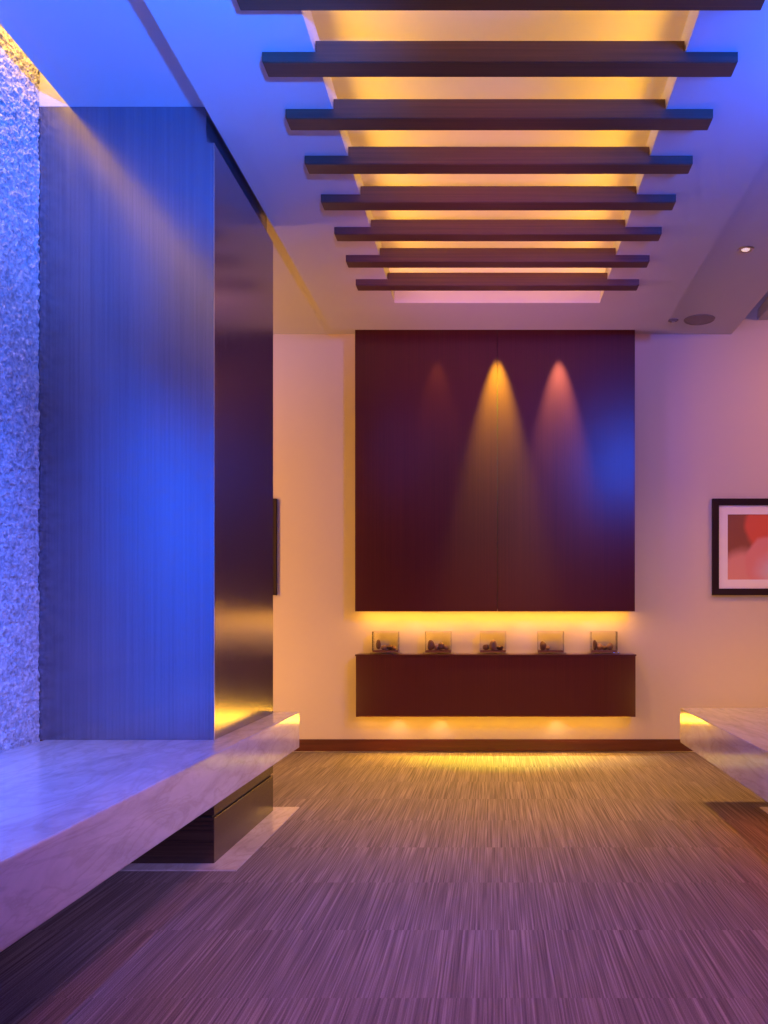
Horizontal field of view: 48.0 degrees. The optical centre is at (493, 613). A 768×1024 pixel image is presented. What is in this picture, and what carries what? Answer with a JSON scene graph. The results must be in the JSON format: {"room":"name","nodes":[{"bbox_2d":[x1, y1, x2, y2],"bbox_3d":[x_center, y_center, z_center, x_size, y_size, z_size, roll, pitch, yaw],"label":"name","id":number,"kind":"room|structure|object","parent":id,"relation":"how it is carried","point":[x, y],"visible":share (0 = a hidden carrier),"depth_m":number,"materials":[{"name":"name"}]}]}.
{"room":"lobby","nodes":[
{"label":"lobby","id":0,"kind":"room"},
{"bbox_2d":[0,24,39,751],"bbox_3d":[-2.092,-0.775,-0.388,0.216,3.750,8.224,0,0,0],"label":"wall","id":1,"kind":"structure","parent":0,"point":[19,77],"depth_m":3.56,"materials":[{"name":"stone"}]},
{"bbox_2d":[0,18,72,105],"bbox_3d":[-1.850,-2.393,-0.387,0.020,0.335,8.226,0,0,0],"label":"trim","id":2,"kind":"structure","parent":1,"relation":"attached to","point":[2,23],"depth_m":3.42,"materials":[{"name":"grey paint"}]},
{"bbox_2d":[40,72,49,83],"bbox_3d":[-1.925,-2.442,3.763,0.130,0.235,0.074,0,0,0],"label":"trim","id":3,"kind":"structure","parent":1,"relation":"attached to","point":[43,80],"depth_m":3.73,"materials":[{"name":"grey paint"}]},
{"bbox_2d":[0,752,767,1023],"bbox_3d":[0.000,1.160,1.130,8.000,0.120,11.260,0,0,0],"label":"floor","id":4,"kind":"structure","parent":0,"point":[401,887],"depth_m":3.20,"materials":[{"name":"carpet"}]},
{"bbox_2d":[120,807,299,870],"bbox_3d":[-1.550,1.097,4.228,0.900,0.006,1.185,0,0,0],"label":"trim","id":5,"kind":"structure","parent":4,"relation":"on","point":[234,858],"depth_m":3.88,"materials":[{"name":"stone"}]},
{"bbox_2d":[0,712,298,951],"bbox_3d":[-1.538,0.824,1.910,0.876,0.541,5.820,0,0,0],"label":"bench","id":6,"kind":"object","parent":5,"relation":"on","point":[74,814],"visible":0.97,"depth_m":2.89,"materials":[{"name":"beige stone"}]},
{"bbox_2d":[38,107,272,739],"bbox_3d":[-1.632,-0.836,4.225,0.816,2.776,1.000,0,0,0],"label":"column","id":7,"kind":"structure","parent":6,"relation":"on","point":[155,277],"depth_m":3.73,"materials":[{"name":"brown wood"}]},
{"bbox_2d":[760,807,767,813],"bbox_3d":[1.740,1.097,3.460,0.460,0.006,2.720,0,0,0],"label":"trim","id":8,"kind":"structure","parent":4,"relation":"on","point":[765,809],"depth_m":4.77,"materials":[{"name":"stone"}]},
{"bbox_2d":[680,708,767,801],"bbox_3d":[1.550,0.824,3.305,0.900,0.541,3.410,0,0,0],"label":"bench","id":9,"kind":"object","parent":8,"relation":"on","point":[733,740],"visible":1,"depth_m":4.16,"materials":[{"name":"beige stone"}]},
{"bbox_2d":[0,0,767,333],"bbox_3d":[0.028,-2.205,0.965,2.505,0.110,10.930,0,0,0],"label":"ceiling","id":10,"kind":"structure","parent":0,"point":[219,46],"depth_m":4.12,"materials":[{"name":"grey paint"}]},
{"bbox_2d":[356,273,638,290],"bbox_3d":[0.025,-2.151,5.505,1.820,0.082,0.092,0,0,0],"label":"ceiling beam","id":11,"kind":"structure","parent":10,"relation":"attached to","point":[394,281],"depth_m":5.46,"materials":[{"name":"brown wood"}]},
{"bbox_2d":[334,220,661,240],"bbox_3d":[0.025,-2.151,4.769,1.820,0.082,0.092,0,0,0],"label":"ceiling beam","id":12,"kind":"structure","parent":10,"relation":"attached to","point":[380,230],"depth_m":4.72,"materials":[{"name":"brown wood"}]},
{"bbox_2d":[346,248,649,267],"bbox_3d":[0.025,-2.151,5.137,1.820,0.082,0.092,0,0,0],"label":"ceiling beam","id":13,"kind":"structure","parent":10,"relation":"attached to","point":[388,257],"depth_m":5.09,"materials":[{"name":"brown wood"}]},
{"bbox_2d":[321,186,675,209],"bbox_3d":[0.025,-2.151,4.401,1.820,0.082,0.092,0,0,0],"label":"ceiling beam","id":14,"kind":"structure","parent":10,"relation":"attached to","point":[371,197],"depth_m":4.36,"materials":[{"name":"brown wood"}]},
{"bbox_2d":[305,147,692,173],"bbox_3d":[0.025,-2.151,4.033,1.820,0.082,0.092,0,0,0],"label":"ceiling beam","id":15,"kind":"structure","parent":10,"relation":"attached to","point":[359,160],"depth_m":3.99,"materials":[{"name":"brown wood"}]},
{"bbox_2d":[286,99,712,129],"bbox_3d":[0.025,-2.151,3.665,1.820,0.082,0.092,0,0,0],"label":"ceiling beam","id":16,"kind":"structure","parent":10,"relation":"attached to","point":[347,114],"depth_m":3.62,"materials":[{"name":"brown wood"}]},
{"bbox_2d":[262,41,737,76],"bbox_3d":[0.025,-2.151,3.297,1.820,0.082,0.092,0,0,0],"label":"ceiling beam","id":17,"kind":"structure","parent":10,"relation":"attached to","point":[329,58],"depth_m":3.25,"materials":[{"name":"brown wood"}]},
{"bbox_2d":[237,0,764,10],"bbox_3d":[0.025,-2.151,2.929,1.820,0.082,0.092,0,0,0],"label":"ceiling beam","id":18,"kind":"structure","parent":10,"relation":"attached to","point":[244,5],"depth_m":2.94,"materials":[{"name":"brown wood"}]},
{"bbox_2d":[668,318,678,323],"bbox_3d":[1.360,-2.221,6.440,0.084,0.032,0.084,0,0,0],"label":"sprinkler","id":19,"kind":"object","parent":10,"relation":"attached to","point":[673,320],"visible":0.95,"depth_m":6.42,"materials":[{"name":"grey metal"}]},
{"bbox_2d":[684,314,714,324],"bbox_3d":[1.555,-2.227,6.420,0.232,0.020,0.232,0,0,0],"label":"ceiling speaker","id":20,"kind":"object","parent":10,"relation":"attached to","point":[698,319],"visible":1,"depth_m":6.41,"materials":[{"name":"grey"}]},
{"bbox_2d":[686,316,712,323],"bbox_3d":[1.555,-2.221,6.420,0.200,0.004,0.200,0,0,0],"label":"grille","id":21,"kind":"object","parent":20,"relation":"attached to","point":[690,319],"depth_m":6.41,"materials":[{"name":"grey metal"}]},
{"bbox_2d":[737,246,754,253],"bbox_3d":[1.540,-2.237,5.190,0.104,0.036,0.104,0,0,0],"label":"recessed light","id":22,"kind":"object","parent":10,"relation":"in","point":[745,249],"visible":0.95,"depth_m":5.18,"materials":[{"name":"white metal"}]},
{"bbox_2d":[273,291,767,751],"bbox_3d":[0.000,-0.775,6.820,8.000,3.750,0.120,0,0,0],"label":"wall","id":23,"kind":"structure","parent":0,"point":[701,400],"depth_m":6.76,"materials":[{"name":"beige paint"}]},
{"bbox_2d":[273,498,276,594],"bbox_3d":[-2.115,-0.532,6.743,0.790,0.765,0.030,0,0,0],"label":"framed picture","id":24,"kind":"object","parent":23,"relation":"attached to","point":[274,499],"visible":0.07,"depth_m":6.73,"materials":[{"name":"black"}]},
{"bbox_2d":[40,739,691,750],"bbox_3d":[0.000,1.042,6.751,8.000,0.093,0.018,0,0,0],"label":"baseboard","id":25,"kind":"structure","parent":23,"relation":"attached to","point":[304,744],"depth_m":6.74,"materials":[{"name":"brown wood"}]},
{"bbox_2d":[355,330,634,610],"bbox_3d":[0.011,-1.121,6.670,2.167,2.203,0.179,0,0,0],"label":"wall panel","id":26,"kind":"object","parent":23,"relation":"attached to","point":[495,469],"visible":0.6,"depth_m":6.58,"materials":[{"name":"brown wood"}]},
{"bbox_2d":[355,653,635,716],"bbox_3d":[0.017,0.555,6.668,2.178,0.484,0.183,0,0,0],"label":"shelf","id":27,"kind":"object","parent":23,"relation":"attached to","point":[404,684],"visible":1,"depth_m":6.58,"materials":[{"name":"brown wood"}]},
{"bbox_2d":[370,631,401,653],"bbox_3d":[-0.842,0.224,6.668,0.236,0.178,0.136,0,0,0],"label":"display box","id":28,"kind":"object","parent":27,"relation":"on","point":[378,643],"visible":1,"depth_m":6.65,"materials":[{"name":"clear plastic"}]},
{"bbox_2d":[423,631,453,653],"bbox_3d":[-0.431,0.224,6.668,0.236,0.178,0.136,0,0,0],"label":"display box","id":29,"kind":"object","parent":27,"relation":"on","point":[439,648],"visible":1,"depth_m":6.65,"materials":[{"name":"clear plastic"}]},
{"bbox_2d":[478,631,507,653],"bbox_3d":[-0.004,0.224,6.668,0.236,0.178,0.136,0,0,0],"label":"display box","id":30,"kind":"object","parent":27,"relation":"on","point":[493,645],"visible":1,"depth_m":6.65,"materials":[{"name":"clear plastic"}]},
{"bbox_2d":[535,631,565,653],"bbox_3d":[0.447,0.224,6.668,0.236,0.178,0.136,0,0,0],"label":"display box","id":31,"kind":"object","parent":27,"relation":"on","point":[543,646],"visible":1,"depth_m":6.65,"materials":[{"name":"clear plastic"}]},
{"bbox_2d":[587,631,619,653],"bbox_3d":[0.862,0.224,6.668,0.236,0.178,0.136,0,0,0],"label":"display box","id":32,"kind":"object","parent":27,"relation":"on","point":[601,649],"visible":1,"depth_m":6.65,"materials":[{"name":"clear plastic"}]},
{"bbox_2d":[712,498,767,594],"bbox_3d":[2.130,-0.532,6.743,0.790,0.765,0.030,0,0,0],"label":"framed picture","id":33,"kind":"object","parent":23,"relation":"attached to","point":[739,525],"visible":1,"depth_m":6.75,"materials":[{"name":"black"}]},
{"bbox_2d":[728,514,767,579],"bbox_3d":[2.130,-0.532,6.754,0.542,0.517,0.004,0,0,0],"label":"print","id":34,"kind":"object","parent":33,"relation":"attached to","point":[747,533],"depth_m":6.75}
]}

